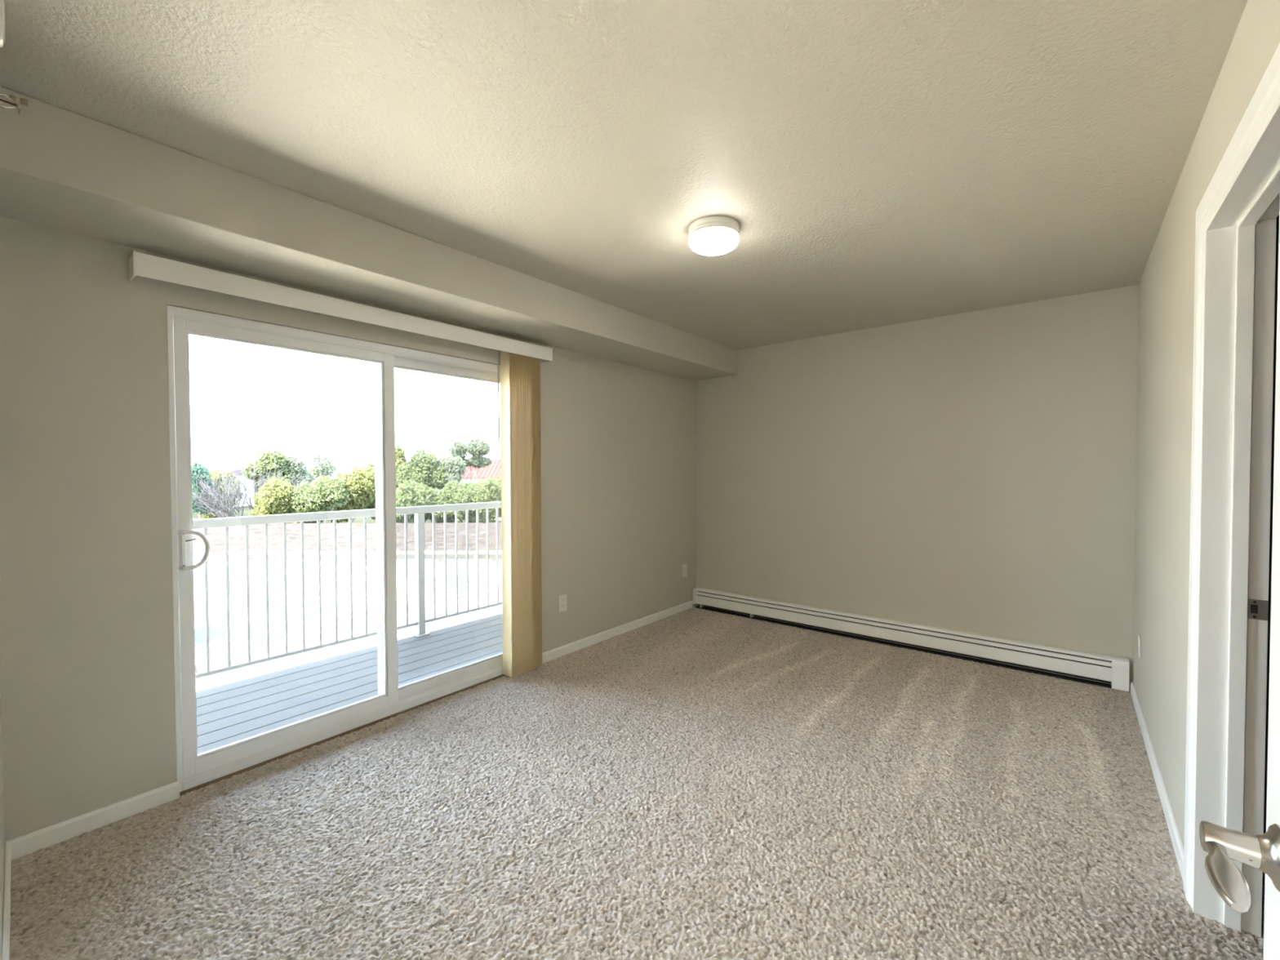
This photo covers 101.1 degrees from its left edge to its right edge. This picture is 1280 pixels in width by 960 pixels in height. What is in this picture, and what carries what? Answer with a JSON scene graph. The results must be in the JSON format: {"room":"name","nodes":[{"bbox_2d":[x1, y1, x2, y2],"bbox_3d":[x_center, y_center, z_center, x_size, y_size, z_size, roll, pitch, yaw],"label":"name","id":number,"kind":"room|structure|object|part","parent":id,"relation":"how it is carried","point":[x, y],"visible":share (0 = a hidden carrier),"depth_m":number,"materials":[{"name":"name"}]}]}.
{"room":"empty bedroom","nodes":[
{"label":"empty bedroom","id":0,"kind":"room"},
{"bbox_2d":[0,662,5,959],"bbox_3d":[-1.026,0.122,0.731,3.143,2.460,0.175,1,1,39],"label":"wall","id":1,"kind":"structure","parent":0,"point":[2,841],"depth_m":1.60,"materials":[{"name":"beige paint"}]},
{"bbox_2d":[0,0,4,47],"bbox_3d":[-1.468,-1.048,1.185,0.128,0.128,0.048,1,1,39],"label":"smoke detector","id":2,"kind":"object","parent":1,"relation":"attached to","point":[2,2],"visible":1,"depth_m":1.18,"materials":[{"name":"white plastic"}]},
{"bbox_2d":[2,842,11,959],"bbox_3d":[-1.380,1.291,1.140,2.079,0.069,0.012,1,2,40],"label":"baseboard","id":3,"kind":"structure","parent":1,"relation":"attached to","point":[6,912],"depth_m":1.56,"materials":[{"name":"white paint"}]},
{"bbox_2d":[0,93,27,113],"bbox_3d":[-1.571,-0.935,1.297,0.068,0.068,0.082,1,1,39],"label":"sprinkler","id":4,"kind":"object","parent":1,"relation":"attached to","point":[17,100],"visible":1,"depth_m":1.31,"materials":[{"name":"silver metal"}]},
{"bbox_3d":[-1.566,-0.936,1.304,0.005,0.005,0.029,1,1,39],"label":"glass bulb","id":5,"kind":"part","parent":4,"relation":"part of","materials":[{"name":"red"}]},
{"bbox_3d":[-1.567,-0.936,1.303,0.006,0.036,0.038,1,1,39],"label":"frame arm","id":6,"kind":"part","parent":4,"relation":"part of","materials":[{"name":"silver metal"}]},
{"bbox_2d":[0,216,695,841],"bbox_3d":[-0.907,0.066,3.486,0.150,2.460,4.661,1,1,39],"label":"wall","id":7,"kind":"structure","parent":0,"point":[87,659],"depth_m":2.03,"materials":[{"name":"beige paint"}]},
{"bbox_2d":[5,780,179,860],"bbox_3d":[-2.040,1.276,1.985,0.012,0.069,0.461,1,1,39],"label":"baseboard","id":8,"kind":"structure","parent":7,"relation":"attached to","point":[28,843],"depth_m":1.97,"materials":[{"name":"white paint"}]},
{"bbox_2d":[166,305,502,791],"bbox_3d":[-1.371,0.276,2.887,0.161,2.004,1.825,1,1,39],"label":"door","id":9,"kind":"structure","parent":7,"relation":"in","point":[193,769],"depth_m":2.50,"materials":[{"name":"white plastic"}]},
{"bbox_3d":[-1.893,0.290,2.181,0.016,0.161,0.019,1,1,39],"label":"pull handle","id":10,"kind":"part","parent":9,"relation":"part of","materials":[{"name":"white plastic"}]},
{"bbox_3d":[-1.634,0.284,2.539,0.034,1.928,0.910,1,1,39],"label":"sliding panel","id":11,"kind":"part","parent":9,"relation":"part of","materials":[{"name":"glass"}]},
{"bbox_3d":[-1.134,0.268,3.236,0.038,1.932,0.944,1,1,39],"label":"fixed panel","id":12,"kind":"part","parent":9,"relation":"part of","materials":[{"name":"clear glass"}]},
{"bbox_2d":[128,250,552,677],"bbox_3d":[-1.280,0.195,2.815,0.112,2.138,2.056,1,1,39],"label":"vertical blind","id":13,"kind":"object","parent":7,"relation":"attached to","point":[520,361],"visible":1,"depth_m":3.35,"materials":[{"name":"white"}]},
{"bbox_2d":[179,674,505,795],"bbox_3d":[-1.378,1.299,2.916,0.104,0.041,1.825,1,1,39],"label":"sill","id":14,"kind":"structure","parent":7,"relation":"attached to","point":[229,775],"depth_m":2.60,"materials":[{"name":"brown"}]},
{"bbox_2d":[559,594,566,612],"bbox_3d":[-0.556,0.890,3.806,0.007,0.118,0.072,1,1,39],"label":"electrical outlet","id":15,"kind":"object","parent":7,"relation":"attached to","point":[562,598],"visible":1,"depth_m":3.80,"materials":[{"name":"white plastic"}]},
{"bbox_2d":[542,600,693,663],"bbox_3d":[-0.115,1.222,4.352,0.012,0.069,1.975,1,1,39],"label":"baseboard","id":16,"kind":"structure","parent":7,"relation":"attached to","point":[550,655],"depth_m":4.20,"materials":[{"name":"white paint"}]},
{"bbox_2d":[682,564,686,577],"bbox_3d":[0.426,0.862,5.014,0.007,0.118,0.072,1,1,39],"label":"electrical outlet","id":17,"kind":"object","parent":7,"relation":"attached to","point":[684,566],"visible":1,"depth_m":5.01,"materials":[{"name":"white plastic"}]},
{"bbox_2d":[195,613,502,754],"bbox_3d":[-1.532,1.421,3.857,1.310,0.200,9.200,1,1,39],"label":"floor","id":18,"kind":"structure","parent":0,"point":[230,713],"depth_m":3.43,"materials":[{"name":"grey wood"}]},
{"bbox_2d":[192,501,502,678],"bbox_3d":[-2.015,0.771,4.235,0.085,1.088,9.000,1,1,39],"label":"balcony railing","id":19,"kind":"object","parent":18,"relation":"on","point":[420,622],"visible":0.26,"depth_m":3.94,"materials":[{"name":"white metal"}]},
{"bbox_3d":[-2.026,0.256,4.232,0.052,0.058,9.000,1,1,39],"label":"rail","id":20,"kind":"part","parent":19,"relation":"part of","materials":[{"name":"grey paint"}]},
{"bbox_3d":[-2.024,1.211,4.252,0.026,0.026,9.000,1,1,39],"label":"rail","id":21,"kind":"part","parent":19,"relation":"part of","materials":[{"name":"white metal"}]},
{"bbox_3d":[-1.858,0.790,4.448,0.060,1.020,0.060,1,1,39],"label":"post","id":22,"kind":"part","parent":19,"relation":"part of","materials":[{"name":"white metal"}]},
{"bbox_3d":[-1.845,1.305,4.449,0.079,0.010,0.110,1,1,39],"label":"plate","id":23,"kind":"part","parent":19,"relation":"part of","materials":[{"name":"grey paint"}]},
{"bbox_2d":[0,86,737,380],"bbox_3d":[-0.702,-1.044,3.236,0.461,0.230,4.511,1,1,39],"label":"soffit","id":24,"kind":"structure","parent":0,"point":[61,169],"depth_m":2.10,"materials":[{"name":"beige paint"}]},
{"bbox_2d":[0,0,1248,350],"bbox_3d":[0.329,-1.195,2.375,3.143,0.100,4.541,1,1,39],"label":"ceiling","id":25,"kind":"structure","parent":0,"point":[877,163],"depth_m":1.68,"materials":[{"name":"beige paint"}]},
{"bbox_2d":[688,216,739,255],"bbox_3d":[0.335,-1.094,2.392,0.233,0.103,0.233,1,1,39],"label":"ceiling lamp","id":26,"kind":"object","parent":25,"relation":"attached to","point":[709,235],"visible":1,"depth_m":2.32,"materials":[{"name":"white glass"}]},
{"bbox_2d":[9,605,1265,959],"bbox_3d":[0.425,1.301,2.295,3.467,0.020,4.651,1,1,39],"label":"floor","id":27,"kind":"structure","parent":0,"point":[691,784],"depth_m":1.96,"materials":[{"name":"beige carpet"}]},
{"bbox_2d":[695,284,1138,688],"bbox_3d":[1.803,0.044,4.209,3.143,2.460,0.120,1,1,39],"label":"wall","id":28,"kind":"structure","parent":0,"point":[972,472],"depth_m":3.82,"materials":[{"name":"beige paint"}]},
{"bbox_2d":[693,586,1129,691],"bbox_3d":[1.742,1.161,4.157,3.113,0.188,0.073,1,1,39],"label":"baseboard heater","id":29,"kind":"object","parent":28,"relation":"attached to","point":[1114,670],"visible":1,"depth_m":3.80,"materials":[{"name":"white metal"}]},
{"bbox_2d":[695,587,1111,661],"bbox_3d":[1.744,1.078,4.158,3.106,0.017,0.066,1,1,39],"label":"hood","id":30,"kind":"object","parent":29,"relation":"attached to","point":[1037,647],"depth_m":3.88,"materials":[{"name":"white metal"}]},
{"bbox_2d":[1132,0,1279,848],"bbox_3d":[1.660,0.100,1.444,0.125,2.460,4.591,1,1,39],"label":"wall","id":31,"kind":"structure","parent":0,"point":[1166,299],"depth_m":2.03,"materials":[{"name":"beige paint"}]},
{"bbox_2d":[1137,634,1140,658],"bbox_3d":[2.732,0.910,2.881,0.007,0.118,0.072,1,1,39],"label":"electrical outlet","id":32,"kind":"object","parent":31,"relation":"attached to","point":[1139,636],"visible":1,"depth_m":2.86,"materials":[{"name":"white plastic"}]},
{"bbox_2d":[1130,681,1184,881],"bbox_3d":[2.323,1.255,2.387,0.012,0.069,1.944,1,1,39],"label":"baseboard","id":33,"kind":"structure","parent":31,"relation":"attached to","point":[1175,838],"depth_m":2.13,"materials":[{"name":"white paint"}]},
{"bbox_2d":[1183,43,1279,937],"bbox_3d":[1.466,0.247,1.217,0.144,2.160,1.035,1,1,39],"label":"door frame","id":34,"kind":"structure","parent":31,"relation":"in","point":[1237,214],"depth_m":1.52,"materials":[{"name":"white paint"}]},
{"bbox_2d":[1199,197,1279,959],"bbox_3d":[0.439,0.316,0.283,0.102,2.018,0.861,1,1,39],"label":"door","id":35,"kind":"structure","parent":34,"relation":"in","point":[1222,844],"depth_m":0.58,"materials":[{"name":"white paint"}]},
{"bbox_3d":[0.612,0.402,0.539,0.047,0.032,0.148,1,2,44],"label":"lever handle","id":36,"kind":"part","parent":35,"relation":"part of","materials":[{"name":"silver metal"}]},
{"bbox_3d":[1.761,0.369,1.499,0.037,0.057,0.002,1,1,39],"label":"strike plate","id":37,"kind":"part","parent":34,"relation":"part of","materials":[{"name":"silver metal"}]},
{"bbox_2d":[1263,214,1279,833],"bbox_3d":[1.997,0.078,1.020,0.932,2.600,1.900,1,1,39],"label":"wall","id":38,"kind":"structure","parent":0,"point":[1277,217],"depth_m":1.89,"materials":[{"name":"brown paint"}]},
{"label":"outside","id":39,"kind":"structure","parent":0,"visible":0},
{"bbox_2d":[194,594,502,691],"bbox_3d":[-14.980,6.702,19.139,184.376,0.200,158.877,1,1,39],"label":"ground","id":40,"kind":"structure","parent":39,"point":[217,603],"depth_m":24.20,"materials":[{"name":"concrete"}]},
{"bbox_2d":[195,623,247,673],"bbox_3d":[-16.371,5.898,18.295,4.420,1.450,1.804,0,1,0],"label":"car","id":41,"kind":"object","parent":40,"relation":"on","point":[218,637],"visible":0.28,"depth_m":18.19,"materials":[{"name":"white paint"}]},
{"bbox_2d":[192,522,502,595],"bbox_3d":[-16.287,4.500,32.482,26.600,3.670,7.230,0,1,0],"label":"ground","id":42,"kind":"structure","parent":40,"relation":"on","point":[215,535],"depth_m":29.35,"materials":[{"name":"grey"}]},
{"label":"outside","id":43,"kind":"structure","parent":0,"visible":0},
{"bbox_2d":[192,491,501,529],"bbox_3d":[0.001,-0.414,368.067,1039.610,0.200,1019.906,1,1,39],"label":"lawn","id":44,"kind":"structure","parent":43,"point":[246,509],"depth_m":75.23,"materials":[{"name":"white"}]},
{"bbox_2d":[191,462,217,519],"bbox_3d":[-34.373,2.403,41.278,2.536,7.628,2.355,1,1,39],"label":"leafy tree","id":45,"kind":"object","parent":44,"relation":"on","point":[197,466],"visible":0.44,"depth_m":40.57,"materials":[{"name":"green plant"}]},
{"bbox_2d":[197,468,243,519],"bbox_3d":[-34.452,2.619,43.292,3.262,7.115,2.969,1,1,39],"label":"leafy tree","id":46,"kind":"object","parent":44,"relation":"on","point":[209,516],"visible":0.21,"depth_m":42.72,"materials":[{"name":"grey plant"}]},
{"bbox_2d":[208,469,254,506],"bbox_3d":[-80.145,1.561,100.048,12.285,7.185,12.618,1,1,39],"label":"house","id":47,"kind":"structure","parent":44,"relation":"on","point":[236,471],"depth_m":101.85,"materials":[{"name":"grey"}]},
{"bbox_2d":[191,459,314,517],"bbox_3d":[-29.684,2.405,40.137,9.630,7.818,7.550,-1,1,-38],"label":"bare shrub","id":48,"kind":"object","parent":44,"relation":"on","point":[211,502],"visible":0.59,"depth_m":38.60,"materials":[{"name":"grey plant"}]},
{"bbox_2d":[241,448,298,488],"bbox_3d":[-32.938,1.601,47.159,3.416,8.982,4.454,1,1,39],"label":"leafy tree","id":49,"kind":"object","parent":44,"relation":"on","point":[266,458],"visible":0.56,"depth_m":46.59,"materials":[{"name":"green plant"}]},
{"bbox_2d":[248,476,302,515],"bbox_3d":[-27.177,2.978,39.318,3.335,6.520,3.057,1,1,39],"label":"leafy bush","id":50,"kind":"object","parent":44,"relation":"on","point":[268,504],"visible":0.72,"depth_m":38.48,"materials":[{"name":"yellow plant"}]},
{"bbox_2d":[204,466,361,488],"bbox_3d":[-87.157,-1.310,197.662,502.658,9.012,408.927,1,1,39],"label":"treeline","id":51,"kind":"object","parent":44,"relation":"on","point":[338,470],"visible":0.02,"depth_m":183.30,"materials":[{"name":"green plant"}]},
{"bbox_2d":[276,452,314,490],"bbox_3d":[-32.026,1.736,48.989,3.090,8.632,2.953,-1,1,-17],"label":"leafy tree","id":52,"kind":"object","parent":44,"relation":"on","point":[292,464],"visible":0.43,"depth_m":48.33,"materials":[{"name":"green plant"}]},
{"bbox_2d":[250,470,343,505],"bbox_3d":[-26.920,2.721,41.484,6.225,6.977,6.453,1,1,39],"label":"bare shrub","id":53,"kind":"object","parent":44,"relation":"on","point":[292,484],"visible":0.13,"depth_m":40.14,"materials":[{"name":"grey plant"}]},
{"bbox_2d":[286,475,351,523],"bbox_3d":[-24.569,2.918,40.175,3.837,6.588,4.369,1,1,39],"label":"leafy bush","id":54,"kind":"object","parent":44,"relation":"on","point":[321,493],"visible":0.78,"depth_m":39.52,"materials":[{"name":"green plant"}]},
{"bbox_2d":[305,449,337,523],"bbox_3d":[-31.506,1.486,51.689,3.185,9.019,2.755,1,1,39],"label":"leafy tree","id":55,"kind":"object","parent":44,"relation":"on","point":[325,464],"visible":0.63,"depth_m":51.59,"materials":[{"name":"green plant"}]},
{"bbox_3d":[-31.513,-0.878,51.641,3.185,4.289,2.755,1,1,39],"label":"crown","id":56,"kind":"part","parent":55,"relation":"part of","materials":[{"name":"green plant"}]},
{"bbox_2d":[327,463,375,523],"bbox_3d":[-23.250,2.418,42.148,4.554,7.497,4.071,1,1,39],"label":"leafy bush","id":57,"kind":"object","parent":44,"relation":"on","point":[361,482],"visible":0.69,"depth_m":41.52,"materials":[{"name":"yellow plant"}]},
{"bbox_2d":[361,458,375,519],"bbox_3d":[-22.591,2.125,45.324,3.340,7.950,3.496,1,1,39],"label":"leafy tree","id":58,"kind":"object","parent":44,"relation":"on","point":[372,505],"visible":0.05,"depth_m":44.34,"materials":[{"name":"green plant"}]},
{"bbox_2d":[395,443,409,490],"bbox_3d":[-21.060,1.423,46.038,2.465,9.313,2.242,1,1,39],"label":"leafy tree","id":59,"kind":"object","parent":44,"relation":"on","point":[400,458],"visible":0.14,"depth_m":46.00,"materials":[{"name":"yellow plant"}]},
{"bbox_2d":[395,479,439,523],"bbox_3d":[-17.411,3.054,40.306,4.251,6.272,3.628,1,1,39],"label":"leafy bush","id":60,"kind":"object","parent":44,"relation":"on","point":[419,495],"visible":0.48,"depth_m":39.30,"materials":[{"name":"green plant"}]},
{"bbox_2d":[395,447,449,523],"bbox_3d":[-19.016,1.622,46.018,4.814,8.904,3.502,-1,1,-31],"label":"leafy tree","id":61,"kind":"object","parent":44,"relation":"on","point":[424,468],"visible":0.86,"depth_m":45.31,"materials":[{"name":"green plant"}]},
{"bbox_3d":[-18.985,-0.684,45.789,3.880,4.284,4.652,1,1,39],"label":"crown","id":62,"kind":"part","parent":61,"relation":"part of","materials":[{"name":"green plant"}]},
{"bbox_2d":[425,480,470,523],"bbox_3d":[-14.989,3.091,40.914,3.462,6.157,3.654,1,1,39],"label":"leafy bush","id":63,"kind":"object","parent":44,"relation":"on","point":[446,496],"visible":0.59,"depth_m":40.28,"materials":[{"name":"green plant"}]},
{"bbox_2d":[431,455,467,487],"bbox_3d":[-17.148,1.912,47.086,3.008,8.271,3.337,0,1,-5],"label":"leafy tree","id":64,"kind":"object","parent":44,"relation":"on","point":[455,467],"visible":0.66,"depth_m":46.53,"materials":[{"name":"green plant"}]},
{"bbox_2d":[434,458,501,519],"bbox_3d":[-19.185,1.152,77.022,20.136,8.577,10.033,0,1,0],"label":"house","id":65,"kind":"structure","parent":44,"relation":"on","point":[493,470],"depth_m":73.41,"materials":[{"name":"red"}]},
{"bbox_2d":[448,437,493,484],"bbox_3d":[-18.451,0.542,57.917,4.871,10.577,3.504,-1,1,-25],"label":"leafy tree","id":66,"kind":"object","parent":44,"relation":"on","point":[477,448],"visible":0.82,"depth_m":57.33,"materials":[{"name":"green plant"}]},
{"bbox_3d":[-18.461,-2.910,57.847,4.871,3.671,3.504,-1,1,-25],"label":"crown","id":67,"kind":"part","parent":66,"relation":"part of","materials":[{"name":"green plant"}]},
{"bbox_2d":[452,477,501,523],"bbox_3d":[-12.442,2.973,40.759,3.836,6.383,4.197,0,1,-12],"label":"leafy bush","id":68,"kind":"object","parent":44,"relation":"on","point":[488,490],"visible":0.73,"depth_m":39.80,"materials":[{"name":"green plant"}]},
{"bbox_2d":[494,474,501,517],"bbox_3d":[-10.395,2.791,43.054,3.020,6.639,3.672,0,1,5],"label":"leafy bush","id":69,"kind":"object","parent":44,"relation":"on","point":[499,478],"visible":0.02,"depth_m":42.16,"materials":[{"name":"yellow plant"}]}
]}

